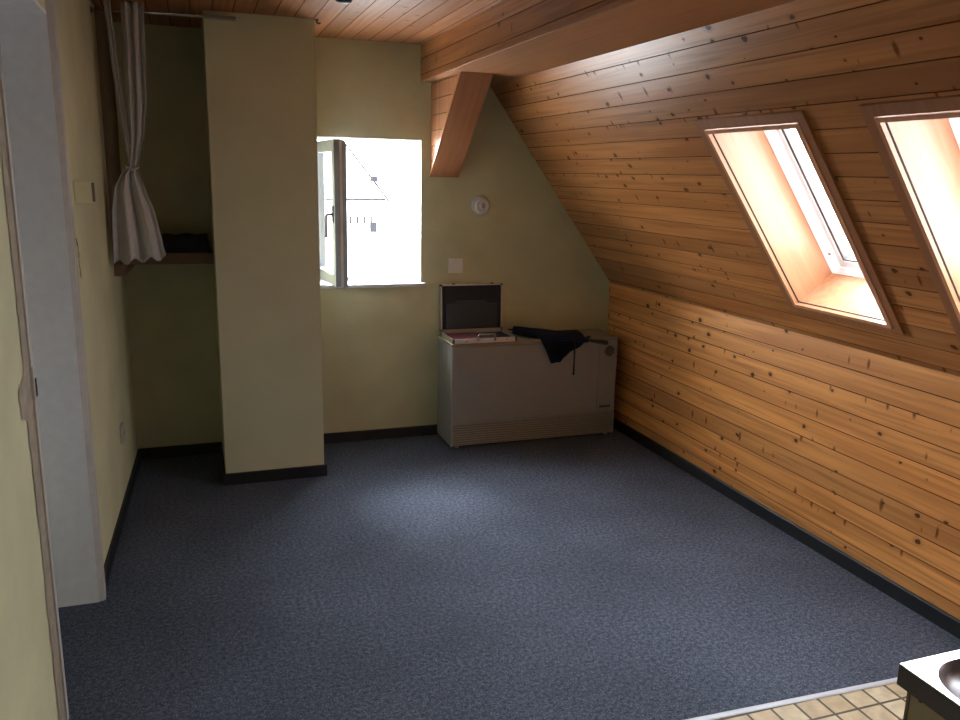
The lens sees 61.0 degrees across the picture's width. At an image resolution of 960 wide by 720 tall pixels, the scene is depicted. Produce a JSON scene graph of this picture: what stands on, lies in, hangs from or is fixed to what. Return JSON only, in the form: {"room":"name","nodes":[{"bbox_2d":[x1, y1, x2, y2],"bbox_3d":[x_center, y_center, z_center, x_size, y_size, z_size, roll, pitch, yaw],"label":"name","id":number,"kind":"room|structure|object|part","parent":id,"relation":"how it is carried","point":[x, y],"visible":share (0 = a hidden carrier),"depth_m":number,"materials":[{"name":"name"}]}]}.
{"room":"studio apartment","nodes":[
{"label":"studio apartment","id":0,"kind":"room"},
{"bbox_2d":[0,0,137,719],"bbox_3d":[-0.984,0.033,1.116,0.300,2.300,5.897,-3,13,-17],"label":"wall","id":1,"kind":"structure","parent":0,"point":[28,691],"depth_m":2.68,"materials":[{"name":"yellow paint"}]},
{"bbox_2d":[0,0,105,719],"bbox_3d":[-1.306,-0.056,2.188,0.342,1.985,0.840,-3,14,-19],"label":"door","id":2,"kind":"structure","parent":1,"relation":"in","point":[53,391],"depth_m":2.49,"materials":[{"name":"beige paint"}]},
{"bbox_3d":[-1.087,0.055,1.981,0.014,0.080,0.028,-3,14,-19],"label":"strike plate","id":3,"kind":"part","parent":2,"relation":"part of","materials":[{"name":"silver metal"}]},
{"bbox_3d":[-1.283,-0.123,2.602,0.023,1.935,0.064,-3,14,-19],"label":"casing","id":4,"kind":"part","parent":2,"relation":"part of","materials":[{"name":"white wood"}]},
{"bbox_2d":[73,181,95,202],"bbox_3d":[-1.314,-0.558,2.708,0.058,0.070,0.046,-3,14,-19],"label":"junction box","id":5,"kind":"object","parent":1,"relation":"attached to","point":[84,191],"visible":1,"depth_m":2.69,"materials":[{"name":"yellow paint"}]},
{"bbox_2d":[104,449,140,587],"bbox_3d":[-1.524,0.632,3.495,0.012,0.057,1.413,-3,13,-17],"label":"baseboard","id":6,"kind":"structure","parent":1,"relation":"attached to","point":[108,564],"depth_m":3.33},
{"bbox_2d":[120,421,124,443],"bbox_3d":[-1.553,0.316,3.543,0.012,0.082,0.082,-3,13,-17],"label":"wall socket","id":7,"kind":"object","parent":1,"relation":"attached to","point":[122,429],"visible":1,"depth_m":3.51,"materials":[{"name":"white plastic"}]},
{"bbox_2d":[201,10,323,473],"bbox_3d":[-1.044,-0.506,3.931,0.461,2.124,0.534,-3,14,-19],"label":"column","id":8,"kind":"structure","parent":0,"point":[259,71],"depth_m":3.66,"materials":[{"name":"yellow paint"}]},
{"bbox_2d":[90,6,235,20],"bbox_3d":[-1.284,-1.405,3.322,0.553,0.031,0.038,-3,14,-19],"label":"curtain rod","id":9,"kind":"object","parent":8,"relation":"attached to","point":[204,16],"visible":1,"depth_m":3.35,"materials":[{"name":"metal"}]},
{"bbox_2d":[103,0,165,264],"bbox_3d":[-1.429,-0.913,3.344,0.204,1.045,0.054,-3,14,-19],"label":"curtain","id":10,"kind":"object","parent":9,"relation":"hanging from","point":[135,228],"visible":1,"depth_m":3.35,"materials":[{"name":"grey fabric"}]},
{"bbox_3d":[-1.286,-1.407,3.316,0.539,0.018,0.008,-3,14,-19],"label":"rod","id":11,"kind":"part","parent":9,"relation":"part of","materials":[{"name":"metal"}]},
{"bbox_2d":[220,442,326,485],"bbox_3d":[-1.055,0.498,4.129,0.484,0.057,0.496,-3,14,-19],"label":"baseboard","id":12,"kind":"structure","parent":8,"relation":"attached to","point":[314,470],"depth_m":3.90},
{"bbox_2d":[90,0,502,44],"bbox_3d":[-0.503,-0.915,1.065,2.550,0.003,5.884,-3,14,-19],"label":"ceiling","id":13,"kind":"structure","parent":0,"point":[418,22],"depth_m":3.40,"materials":[{"name":"brown wood"}]},
{"bbox_2d":[336,0,351,3],"bbox_3d":[-0.505,-1.340,3.023,0.072,0.034,0.072,-3,14,-19],"label":"ceiling rose","id":14,"kind":"object","parent":13,"relation":"attached to","point":[338,1],"visible":1,"depth_m":3.01,"materials":[{"name":"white plastic"}]},
{"bbox_2d":[420,0,797,85],"bbox_3d":[0.841,-0.901,1.548,0.388,0.179,5.884,-3,14,-19],"label":"ceiling beam","id":15,"kind":"structure","parent":13,"relation":"attached to","point":[510,39],"depth_m":2.86,"materials":[{"name":"brown wood"}]},
{"bbox_2d":[430,71,492,177],"bbox_3d":[-0.104,-1.163,4.073,0.160,0.492,0.527,-3,14,-19],"label":"brace","id":16,"kind":"object","parent":15,"relation":"attached to","point":[456,126],"visible":0.98,"depth_m":4.06,"materials":[{"name":"brown wood"}]},
{"bbox_2d":[113,22,609,448],"bbox_3d":[-0.428,-0.717,4.522,3.200,2.320,0.340,-3,14,-19],"label":"wall","id":17,"kind":"structure","parent":0,"point":[380,345],"depth_m":4.35,"materials":[{"name":"yellow paint"}]},
{"bbox_2d":[94,6,213,275],"bbox_3d":[-1.455,-0.959,3.694,0.418,1.103,0.403,-3,14,-19],"label":"niche shelf","id":18,"kind":"object","parent":17,"relation":"attached to","point":[107,86],"visible":0.62,"depth_m":3.56,"materials":[{"name":"brown wood"}]},
{"bbox_3d":[-1.639,-0.956,3.632,0.015,1.088,0.399,-3,13,-17],"label":"panel","id":19,"kind":"part","parent":18,"relation":"part of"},
{"bbox_2d":[161,233,210,252],"bbox_3d":[-1.444,-0.562,3.882,0.300,0.085,0.160,-3,14,-19],"label":"folded cloth","id":20,"kind":"object","parent":18,"relation":"on","point":[184,242],"visible":0.7,"depth_m":3.84,"materials":[{"name":"black fabric"}]},
{"bbox_2d":[139,442,219,459],"bbox_3d":[-1.545,0.469,4.211,0.407,0.057,0.012,-3,14,-19],"label":"baseboard","id":21,"kind":"structure","parent":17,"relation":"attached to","point":[203,448],"depth_m":4.20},
{"bbox_2d":[317,138,425,288],"bbox_3d":[-0.576,-0.774,4.254,0.642,0.800,0.651,-3,14,-19],"label":"window","id":22,"kind":"structure","parent":17,"relation":"in","point":[337,277],"depth_m":4.00,"materials":[{"name":"white paint"}]},
{"bbox_3d":[-0.723,-0.663,3.906,0.044,0.150,0.024,-3,14,-19],"label":"handle","id":23,"kind":"part","parent":22,"relation":"part of","materials":[{"name":"grey metal"}]},
{"bbox_3d":[-0.633,-0.429,4.488,0.610,0.020,0.332,-3,14,-19],"label":"sill","id":24,"kind":"part","parent":22,"relation":"part of","materials":[{"name":"white paint"}]},
{"bbox_2d":[324,424,437,443],"bbox_3d":[-0.082,0.387,4.713,1.769,0.057,0.012,-3,14,-19],"label":"baseboard","id":25,"kind":"structure","parent":17,"relation":"attached to","point":[387,433],"depth_m":4.54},
{"bbox_2d":[449,258,462,272],"bbox_3d":[-0.132,-0.519,4.481,0.082,0.082,0.013,-3,14,-19],"label":"wall switch","id":26,"kind":"object","parent":17,"relation":"attached to","point":[455,264],"visible":1,"depth_m":4.48,"materials":[{"name":"white plastic"}]},
{"bbox_2d":[471,196,489,214],"bbox_3d":[0.010,-0.841,4.442,0.106,0.106,0.040,-3,14,-19],"label":"smoke detector","id":27,"kind":"object","parent":17,"relation":"attached to","point":[480,205],"visible":1,"depth_m":4.43,"materials":[{"name":"white plastic"}]},
{"bbox_2d":[58,428,959,719],"bbox_3d":[-0.614,0.755,3.167,3.815,0.001,2.666,-3,14,-19],"label":"floor","id":28,"kind":"structure","parent":0,"point":[585,576],"depth_m":2.86,"materials":[{"name":"blue carpet"}]},
{"bbox_2d":[437,328,618,447],"bbox_3d":[0.271,0.149,4.620,0.987,0.577,0.285,-3,14,-19],"label":"chest freezer","id":29,"kind":"object","parent":28,"relation":"on","point":[493,392],"visible":0.98,"depth_m":4.49,"materials":[{"name":"white metal"}]},
{"bbox_2d":[439,282,516,343],"bbox_3d":[-0.009,-0.259,4.431,0.363,0.289,0.283,-3,14,-19],"label":"case","id":30,"kind":"object","parent":29,"relation":"on","point":[476,308],"visible":1,"depth_m":4.52,"materials":[{"name":"metal"}]},
{"bbox_3d":[-0.048,-0.295,4.538,0.360,0.257,0.043,-3,14,-19],"label":"lid","id":31,"kind":"part","parent":30,"relation":"part of","materials":[{"name":"metal"}]},
{"bbox_2d":[442,329,514,343],"bbox_3d":[-0.008,-0.129,4.450,0.360,0.026,0.226,-3,14,-19],"label":"tray","id":32,"kind":"object","parent":30,"relation":"on","point":[454,336],"depth_m":4.42,"materials":[{"name":"metal"}]},
{"bbox_3d":[0.036,-0.121,4.336,0.112,0.044,0.018,-3,14,-19],"label":"handle","id":33,"kind":"part","parent":30,"relation":"part of","materials":[{"name":"silver metal"}]},
{"bbox_3d":[0.256,0.119,4.477,0.863,0.420,0.008,-3,14,-19],"label":"panel","id":34,"kind":"part","parent":29,"relation":"part of","materials":[{"name":"white metal"}]},
{"bbox_3d":[0.274,-0.126,4.566,0.987,0.016,0.269,-3,14,-19],"label":"panel","id":35,"kind":"part","parent":29,"relation":"part of","materials":[{"name":"white metal"}]},
{"bbox_2d":[450,411,613,446],"bbox_3d":[0.305,0.382,4.559,0.983,0.127,0.015,-3,14,-19],"label":"grille","id":36,"kind":"object","parent":29,"relation":"attached to","point":[562,423],"depth_m":4.54,"materials":[{"name":"beige metal"}]},
{"bbox_2d":[508,326,608,374],"bbox_3d":[0.426,-0.051,4.529,0.551,0.246,0.197,2,13,4],"label":"jacket","id":37,"kind":"object","parent":29,"relation":"on","point":[557,344],"visible":1,"depth_m":4.46,"materials":[{"name":"black fabric"}]},
{"bbox_3d":[0.440,-0.071,4.509,0.259,0.161,0.133,-3,14,-19],"label":"loose panel","id":38,"kind":"part","parent":37,"relation":"part of","materials":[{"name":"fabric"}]},
{"bbox_3d":[0.646,-0.097,4.423,0.102,0.026,0.025,5,13,16],"label":"handle","id":39,"kind":"part","parent":37,"relation":"part of","materials":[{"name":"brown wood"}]},
{"bbox_3d":[0.721,0.093,4.637,0.114,0.420,0.008,-3,14,-19],"label":"control panel","id":40,"kind":"part","parent":29,"relation":"part of","materials":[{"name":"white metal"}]},
{"bbox_2d":[685,678,896,719],"bbox_3d":[0.326,1.003,2.160,2.691,0.004,0.020,-3,13,-17],"label":"threshold strip","id":41,"kind":"object","parent":28,"relation":"on","point":[893,680],"depth_m":2.33,"materials":[{"name":"silver metal"}]},
{"bbox_2d":[490,0,959,375],"bbox_3d":[1.300,-0.430,1.822,0.948,1.290,5.884,-3,14,-19],"label":"ceiling","id":42,"kind":"structure","parent":0,"point":[615,136],"depth_m":2.91,"materials":[{"name":"brown wood"}]},
{"bbox_2d":[694,109,905,334],"bbox_3d":[1.178,-0.523,2.835,0.696,0.809,0.558,-3,14,-19],"label":"window","id":43,"kind":"structure","parent":42,"relation":"attached to","point":[759,158],"depth_m":2.99,"materials":[{"name":"brown wood"}]},
{"bbox_3d":[1.269,-0.602,2.849,0.506,0.658,0.452,-3,14,-19],"label":"frame","id":44,"kind":"part","parent":43,"relation":"part of","materials":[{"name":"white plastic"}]},
{"bbox_3d":[1.270,-0.598,2.850,0.446,0.585,0.342,-3,14,-19],"label":"sash","id":45,"kind":"part","parent":43,"relation":"part of","materials":[{"name":"white plastic"}]},
{"bbox_2d":[859,94,959,342],"bbox_3d":[1.434,-0.355,2.116,0.696,0.809,0.558,-3,14,-19],"label":"window","id":46,"kind":"structure","parent":42,"relation":"attached to","point":[917,141],"depth_m":2.26,"materials":[{"name":"brown wood"}]},
{"bbox_3d":[1.525,-0.433,2.131,0.506,0.658,0.452,-3,14,-19],"label":"frame","id":47,"kind":"part","parent":46,"relation":"part of","materials":[{"name":"white plastic"}]},
{"bbox_2d":[607,282,959,619],"bbox_3d":[1.726,0.588,2.212,0.003,0.849,5.884,-3,14,-19],"label":"wall","id":48,"kind":"structure","parent":0,"point":[858,449],"depth_m":3.29,"materials":[{"name":"brown wood"}]},
{"bbox_2d":[613,418,959,638],"bbox_3d":[1.182,0.627,3.778,0.012,0.057,2.664,-3,14,-19],"label":"baseboard","id":49,"kind":"structure","parent":48,"relation":"attached to","point":[939,617],"depth_m":3.31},
{"bbox_2d":[713,683,906,719],"bbox_3d":[0.792,1.357,0.655,2.851,0.001,3.300,-3,14,-19],"label":"floor","id":50,"kind":"structure","parent":0,"point":[885,702],"depth_m":2.31,"materials":[{"name":"beige tile"}]},
{"bbox_2d":[903,692,944,719],"bbox_3d":[1.347,0.866,1.205,1.336,0.736,0.612,-3,14,-19],"label":"base cabinet","id":51,"kind":"object","parent":50,"relation":"on","point":[915,709],"visible":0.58,"depth_m":1.18,"materials":[{"name":"beige wood"}]},
{"bbox_2d":[897,650,959,719],"bbox_3d":[1.343,0.532,1.145,1.346,0.126,0.596,-3,14,-19],"label":"countertop","id":52,"kind":"structure","parent":51,"relation":"on","point":[934,680],"depth_m":1.17,"materials":[{"name":"silver metal"}]},
{"bbox_2d":[938,658,959,699],"bbox_3d":[0.906,0.546,1.038,0.430,0.126,0.479,-3,14,-19],"label":"basin","id":53,"kind":"object","parent":52,"relation":"in","point":[948,668],"depth_m":1.18,"materials":[{"name":"silver metal"}]},
{"label":"outside","id":54,"kind":"structure","parent":0,"visible":0},
{"bbox_2d":[831,214,853,254],"bbox_3d":[-33.800,-14.881,96.012,300.000,0.001,194.800,-3,14,-19],"label":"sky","id":55,"kind":"structure","parent":54,"point":[834,217],"depth_m":121.30,"materials":[{"name":"white"}]},
{"bbox_2d":[317,139,389,275],"bbox_3d":[-9.249,-7.754,42.941,7.100,10.630,10.200,-3,14,-19],"label":"house","id":56,"kind":"structure","parent":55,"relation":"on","point":[366,200],"depth_m":39.78,"materials":[{"name":"tile"}]},
{"bbox_2d":[370,222,376,231],"bbox_3d":[-5.239,-6.526,40.065,0.340,0.480,0.050,-3,14,-19],"label":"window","id":57,"kind":"structure","parent":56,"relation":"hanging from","point":[373,225],"depth_m":40.04,"materials":[{"name":"grey glass"}]},
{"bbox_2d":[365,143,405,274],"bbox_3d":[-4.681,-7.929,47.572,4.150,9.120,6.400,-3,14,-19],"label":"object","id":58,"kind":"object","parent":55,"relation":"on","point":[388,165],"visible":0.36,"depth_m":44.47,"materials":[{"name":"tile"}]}
]}

